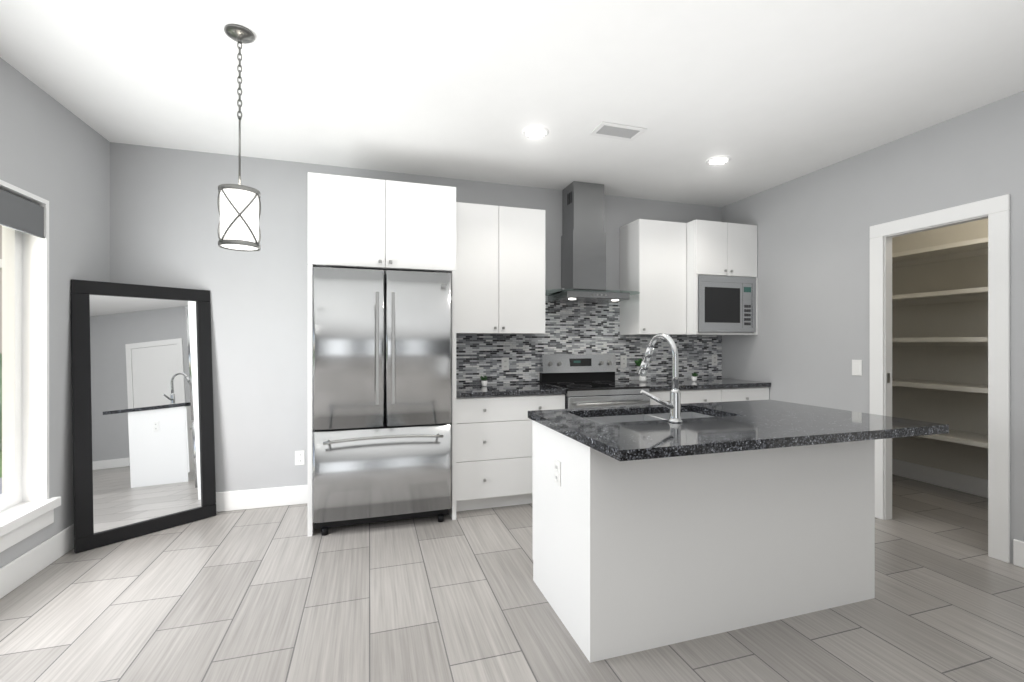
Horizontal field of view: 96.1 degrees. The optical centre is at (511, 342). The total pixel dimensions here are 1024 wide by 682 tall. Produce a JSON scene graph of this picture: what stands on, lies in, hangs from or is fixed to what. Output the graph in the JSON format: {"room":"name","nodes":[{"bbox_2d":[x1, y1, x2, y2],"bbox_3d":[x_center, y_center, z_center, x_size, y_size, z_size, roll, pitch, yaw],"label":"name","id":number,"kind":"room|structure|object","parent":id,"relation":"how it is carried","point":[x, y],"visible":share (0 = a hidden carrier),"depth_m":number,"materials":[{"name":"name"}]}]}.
{"room":"kitchen","nodes":[
{"label":"kitchen","id":0,"kind":"room"},
{"bbox_2d":[0,57,111,567],"bbox_3d":[-1.962,-0.080,-0.053,0.200,2.740,7.240,0,0,-17],"label":"wall","id":1,"kind":"structure","parent":0,"point":[47,152],"depth_m":2.79,"materials":[{"name":"grey paint"}]},
{"bbox_2d":[0,180,60,552],"bbox_3d":[-2.523,0.113,1.826,0.240,1.885,1.830,0,0,-17],"label":"window","id":2,"kind":"structure","parent":1,"relation":"in","point":[28,506],"depth_m":2.63,"materials":[{"name":"white"}]},
{"bbox_2d":[0,189,44,237],"bbox_3d":[-2.478,-0.702,1.839,0.059,0.194,1.702,0,0,-17],"label":"window shade","id":3,"kind":"object","parent":2,"relation":"attached to","point":[18,213],"visible":1,"depth_m":2.49,"materials":[{"name":"grey fabric"}]},
{"bbox_2d":[0,524,74,598],"bbox_3d":[-1.857,1.215,-0.020,0.020,0.150,7.000,0,0,-17],"label":"baseboard","id":4,"kind":"structure","parent":1,"relation":"attached to","point":[20,570],"depth_m":2.56,"materials":[{"name":"white wood"}]},
{"bbox_2d":[112,142,719,491],"bbox_3d":[-0.359,-0.080,4.170,5.340,2.740,0.120,0,0,-17],"label":"wall","id":5,"kind":"structure","parent":0,"point":[132,213],"depth_m":3.60,"materials":[{"name":"grey paint"}]},
{"bbox_2d":[216,485,307,511],"bbox_3d":[-2.220,1.215,3.521,1.360,0.150,0.020,0,0,-17],"label":"baseboard","id":6,"kind":"structure","parent":5,"relation":"attached to","point":[287,495],"depth_m":3.60,"materials":[{"name":"white wood"}]},
{"bbox_2d":[295,450,304,464],"bbox_3d":[-1.702,0.920,3.687,0.070,0.115,0.009,0,0,-17],"label":"outlet","id":7,"kind":"object","parent":5,"relation":"attached to","point":[299,457],"depth_m":3.68,"materials":[{"name":"white plastic"}]},
{"bbox_2d":[456,202,544,333],"bbox_3d":[-0.157,-0.610,3.973,0.830,1.060,0.371,0,0,-17],"label":"upper cabinet","id":8,"kind":"object","parent":5,"relation":"attached to","point":[500,269],"visible":0.79,"depth_m":3.82,"materials":[{"name":"white wood"}]},
{"bbox_2d":[456,295,721,384],"bbox_3d":[0.813,0.120,4.466,2.981,1.140,0.006,0,0,-17],"label":"backsplash","id":9,"kind":"structure","parent":5,"relation":"attached to","point":[582,328],"depth_m":4.41,"materials":[{"name":"tile"}]},
{"bbox_2d":[502,358,508,369],"bbox_3d":[-0.060,0.190,4.187,0.070,0.115,0.009,0,0,-17],"label":"outlet","id":10,"kind":"object","parent":9,"relation":"attached to","point":[505,361],"depth_m":4.19,"materials":[{"name":"white plastic"}]},
{"bbox_2d":[620,355,626,366],"bbox_3d":[1.105,0.180,4.548,0.070,0.115,0.009,0,0,-17],"label":"outlet","id":11,"kind":"object","parent":9,"relation":"attached to","point":[623,358],"depth_m":4.55,"materials":[{"name":"white plastic"}]},
{"bbox_2d":[712,355,716,365],"bbox_3d":[2.146,0.180,4.870,0.070,0.115,0.009,0,0,-17],"label":"outlet","id":12,"kind":"object","parent":9,"relation":"attached to","point":[714,357],"depth_m":4.87,"materials":[{"name":"white plastic"}]},
{"bbox_2d":[545,181,638,303],"bbox_3d":[0.696,-0.915,4.160,0.896,1.066,0.500,0,0,-17],"label":"range hood","id":13,"kind":"object","parent":5,"relation":"attached to","point":[583,258],"visible":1,"depth_m":4.15,"materials":[{"name":"silver metal"}]},
{"bbox_2d":[620,219,685,334],"bbox_3d":[1.362,-0.610,4.443,0.510,1.060,0.371,0,0,-17],"label":"upper cabinet","id":14,"kind":"object","parent":5,"relation":"attached to","point":[653,263],"visible":1,"depth_m":4.30,"materials":[{"name":"white wood"}]},
{"bbox_2d":[686,220,757,335],"bbox_3d":[1.970,-0.610,4.563,0.712,1.060,0.501,0,0,-17],"label":"upper cabinet","id":15,"kind":"object","parent":5,"relation":"attached to","point":[714,248],"visible":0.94,"depth_m":4.33,"materials":[{"name":"white wood"}]},
{"bbox_2d":[698,275,755,331],"bbox_3d":[1.975,-0.367,4.545,0.664,0.527,0.424,0,0,-17],"label":"microwave","id":16,"kind":"object","parent":15,"relation":"in","point":[726,303],"visible":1,"depth_m":4.34,"materials":[{"name":"grey plastic"}]},
{"bbox_2d":[0,474,1023,681],"bbox_3d":[1.333,1.340,0.968,7.100,0.100,7.240,0,0,-17],"label":"floor","id":17,"kind":"structure","parent":0,"point":[273,594],"depth_m":2.19,"materials":[{"name":"tile"}]},
{"bbox_2d":[71,279,215,552],"bbox_3d":[-2.494,0.444,3.164,0.034,1.690,0.776,-5,-3,36],"label":"mirror","id":18,"kind":"object","parent":17,"relation":"on","point":[142,417],"visible":0.98,"depth_m":3.12,"materials":[{"name":"black mirror"}]},
{"bbox_2d":[313,266,450,535],"bbox_3d":[-0.971,0.390,3.483,0.920,1.800,0.808,0,0,-17],"label":"fridge","id":19,"kind":"object","parent":17,"relation":"on","point":[382,395],"visible":1,"depth_m":3.14,"materials":[{"name":"grey metal"}]},
{"bbox_2d":[308,172,455,536],"bbox_3d":[-0.984,0.075,3.534,1.000,2.430,0.721,0,0,-17],"label":"tall cabinet","id":20,"kind":"object","parent":17,"relation":"on","point":[363,223],"visible":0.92,"depth_m":3.20,"materials":[{"name":"white wood"}]},
{"bbox_2d":[456,383,565,511],"bbox_3d":[-0.086,0.830,3.854,0.895,0.920,0.640,0,0,-17],"label":"base cabinet","id":21,"kind":"object","parent":17,"relation":"on","point":[494,445],"visible":0.58,"depth_m":3.55,"materials":[{"name":"white wood"}]},
{"bbox_2d":[480,376,486,385],"bbox_3d":[-0.243,0.324,3.946,0.070,0.090,0.080,0,0,-17],"label":"plant","id":22,"kind":"object","parent":21,"relation":"on","point":[484,381],"visible":1,"depth_m":3.93,"materials":[{"name":"green plant"}]},
{"bbox_2d":[540,354,649,408],"bbox_3d":[0.723,0.699,4.055,0.758,1.182,0.713,0,0,-17],"label":"range","id":23,"kind":"object","parent":17,"relation":"on","point":[586,380],"visible":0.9,"depth_m":4.22,"materials":[{"name":"grey metal"}]},
{"bbox_2d":[649,390,722,404],"bbox_3d":[1.439,0.850,4.338,0.765,0.880,0.616,0,0,-17],"label":"base cabinet","id":24,"kind":"object","parent":17,"relation":"on","point":[703,390],"depth_m":4.06,"materials":[{"name":"white wood"}]},
{"bbox_2d":[626,378,770,389],"bbox_3d":[1.704,0.389,4.406,1.312,0.038,0.631,0,0,-17],"label":"countertop","id":25,"kind":"structure","parent":24,"relation":"on","point":[701,383],"depth_m":4.21,"materials":[{"name":"black stone"}]},
{"bbox_2d":[634,358,650,381],"bbox_3d":[1.241,0.258,4.405,0.154,0.221,0.150,0,0,-17],"label":"plant","id":26,"kind":"object","parent":25,"relation":"on","point":[641,378],"visible":0.56,"depth_m":4.37,"materials":[{"name":"green plant"}]},
{"bbox_2d":[691,373,698,380],"bbox_3d":[1.766,0.328,4.449,0.062,0.082,0.066,0,0,-17],"label":"plant","id":27,"kind":"object","parent":25,"relation":"on","point":[694,376],"visible":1,"depth_m":4.44,"materials":[{"name":"green plant"}]},
{"bbox_2d":[533,420,874,662],"bbox_3d":[0.969,0.850,2.434,1.590,0.880,0.718,0,0,-17],"label":"kitchen island","id":28,"kind":"object","parent":17,"relation":"on","point":[653,527],"depth_m":2.06,"materials":[{"name":"white wood"}]},
{"bbox_2d":[554,459,560,485],"bbox_3d":[0.213,0.610,2.170,0.009,0.115,0.070,0,0,-17],"label":"outlet","id":29,"kind":"object","parent":28,"relation":"attached to","point":[557,472],"visible":1,"depth_m":2.16,"materials":[{"name":"white plastic"}]},
{"bbox_2d":[528,400,823,431],"bbox_3d":[0.959,0.389,2.534,1.680,0.038,0.475,0,0,-17],"label":"island countertop","id":30,"kind":"structure","parent":28,"relation":"on","point":[552,419],"depth_m":2.56,"materials":[{"name":"black stone"}]},
{"bbox_2d":[588,408,715,423],"bbox_3d":[0.736,0.519,2.423,0.836,0.246,0.411,0,0,-17],"label":"sink","id":31,"kind":"object","parent":30,"relation":"in","point":[600,417],"depth_m":2.60,"materials":[{"name":"silver metal"}]},
{"bbox_2d":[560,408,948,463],"bbox_3d":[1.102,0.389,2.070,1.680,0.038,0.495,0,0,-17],"label":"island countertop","id":32,"kind":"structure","parent":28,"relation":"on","point":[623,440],"depth_m":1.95,"materials":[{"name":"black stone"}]},
{"bbox_2d":[638,333,682,422],"bbox_3d":[0.659,0.160,2.261,0.209,0.419,0.327,0,0,-17],"label":"faucet","id":33,"kind":"object","parent":32,"relation":"on","point":[674,405],"visible":1,"depth_m":2.15,"materials":[{"name":"silver metal"}]},
{"bbox_2d":[723,386,770,401],"bbox_3d":[2.066,0.850,4.532,0.547,0.880,0.616,0,0,-17],"label":"base cabinet","id":34,"kind":"object","parent":17,"relation":"on","point":[752,392],"depth_m":4.24,"materials":[{"name":"white wood"}]},
{"bbox_2d":[0,0,1023,206],"bbox_3d":[1.333,-1.500,0.968,7.100,0.100,7.240,0,0,-17],"label":"ceiling","id":35,"kind":"structure","parent":0,"point":[764,95],"depth_m":2.53,"materials":[{"name":"white paint"}]},
{"bbox_2d":[217,24,260,250],"bbox_3d":[-1.273,-0.947,2.150,0.175,1.003,0.175,0,0,-17],"label":"pendant light","id":36,"kind":"object","parent":35,"relation":"hanging from","point":[239,210],"visible":1,"depth_m":2.10,"materials":[{"name":"white glass"}]},
{"bbox_2d":[522,126,548,138],"bbox_3d":[0.163,-1.444,3.159,0.184,0.009,0.184,0,0,-17],"label":"recessed light","id":37,"kind":"object","parent":35,"relation":"in","point":[534,132],"visible":1,"depth_m":3.15,"materials":[{"name":"white"}]},
{"bbox_2d":[589,121,646,140],"bbox_3d":[0.723,-1.444,3.144,0.340,0.009,0.190,0,0,-17],"label":"ceiling vent","id":38,"kind":"object","parent":35,"relation":"in","point":[616,131],"visible":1,"depth_m":3.13,"materials":[{"name":"white metal"}]},
{"bbox_2d":[706,156,730,164],"bbox_3d":[1.635,-1.444,3.647,0.184,0.009,0.184,0,0,-17],"label":"recessed light","id":39,"kind":"object","parent":35,"relation":"in","point":[718,160],"visible":1,"depth_m":3.64,"materials":[{"name":"white"}]},
{"bbox_2d":[720,91,1023,563],"bbox_3d":[3.304,-0.080,1.578,0.065,2.740,7.000,0,0,-17],"label":"wall","id":40,"kind":"structure","parent":0,"point":[813,229],"depth_m":3.59,"materials":[{"name":"grey paint"}]},
{"bbox_2d":[852,360,861,375],"bbox_3d":[2.656,0.190,3.544,0.009,0.120,0.075,0,0,-17],"label":"light switch","id":41,"kind":"object","parent":40,"relation":"attached to","point":[857,367],"visible":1,"depth_m":3.54,"materials":[{"name":"white plastic"}]},
{"bbox_2d":[870,194,1009,562],"bbox_3d":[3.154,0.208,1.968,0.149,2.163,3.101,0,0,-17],"label":"door frame","id":42,"kind":"structure","parent":40,"relation":"attached to","point":[995,211],"depth_m":2.78,"materials":[{"name":"white wood"}]},
{"bbox_2d":[1013,539,1023,567],"bbox_3d":[3.108,1.215,2.074,0.016,0.150,1.265,0,0,-17],"label":"baseboard","id":43,"kind":"structure","parent":40,"relation":"attached to","point":[1018,546],"depth_m":2.65,"materials":[{"name":"white wood"}]},
{"bbox_2d":[892,237,895,458],"bbox_3d":[2.631,-0.080,3.870,0.004,2.740,1.003,0,0,-17],"label":"wall","id":44,"kind":"structure","parent":0,"point":[894,238],"depth_m":4.52,"materials":[{"name":"paint"}]},
{"bbox_2d":[896,218,987,479],"bbox_3d":[4.100,-0.080,3.630,0.120,2.740,2.590,0,0,-17],"label":"wall","id":45,"kind":"structure","parent":0,"point":[962,411],"depth_m":4.13,"materials":[{"name":"paint"}]},
{"bbox_2d":[892,237,987,447],"bbox_3d":[3.845,0.014,3.551,0.410,1.652,2.346,0,0,-17],"label":"pantry shelves","id":46,"kind":"object","parent":45,"relation":"attached to","point":[965,249],"depth_m":3.93,"materials":[{"name":"white paint"}]},
{"bbox_2d":[892,459,987,497],"bbox_3d":[4.035,1.215,3.610,0.016,0.150,2.350,0,0,-17],"label":"baseboard","id":47,"kind":"structure","parent":45,"relation":"attached to","point":[944,478],"depth_m":4.13,"materials":[{"name":"white wood"}]},
{"label":"outside","id":48,"kind":"structure","parent":0,"visible":0},
{"bbox_2d":[0,225,1,493],"bbox_3d":[-35.985,-2.971,8.782,60.023,9.478,90.000,0,0,-17],"label":"garden","id":49,"kind":"object","parent":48,"point":[0,358],"depth_m":7.09,"materials":[{"name":"white"}]}
]}

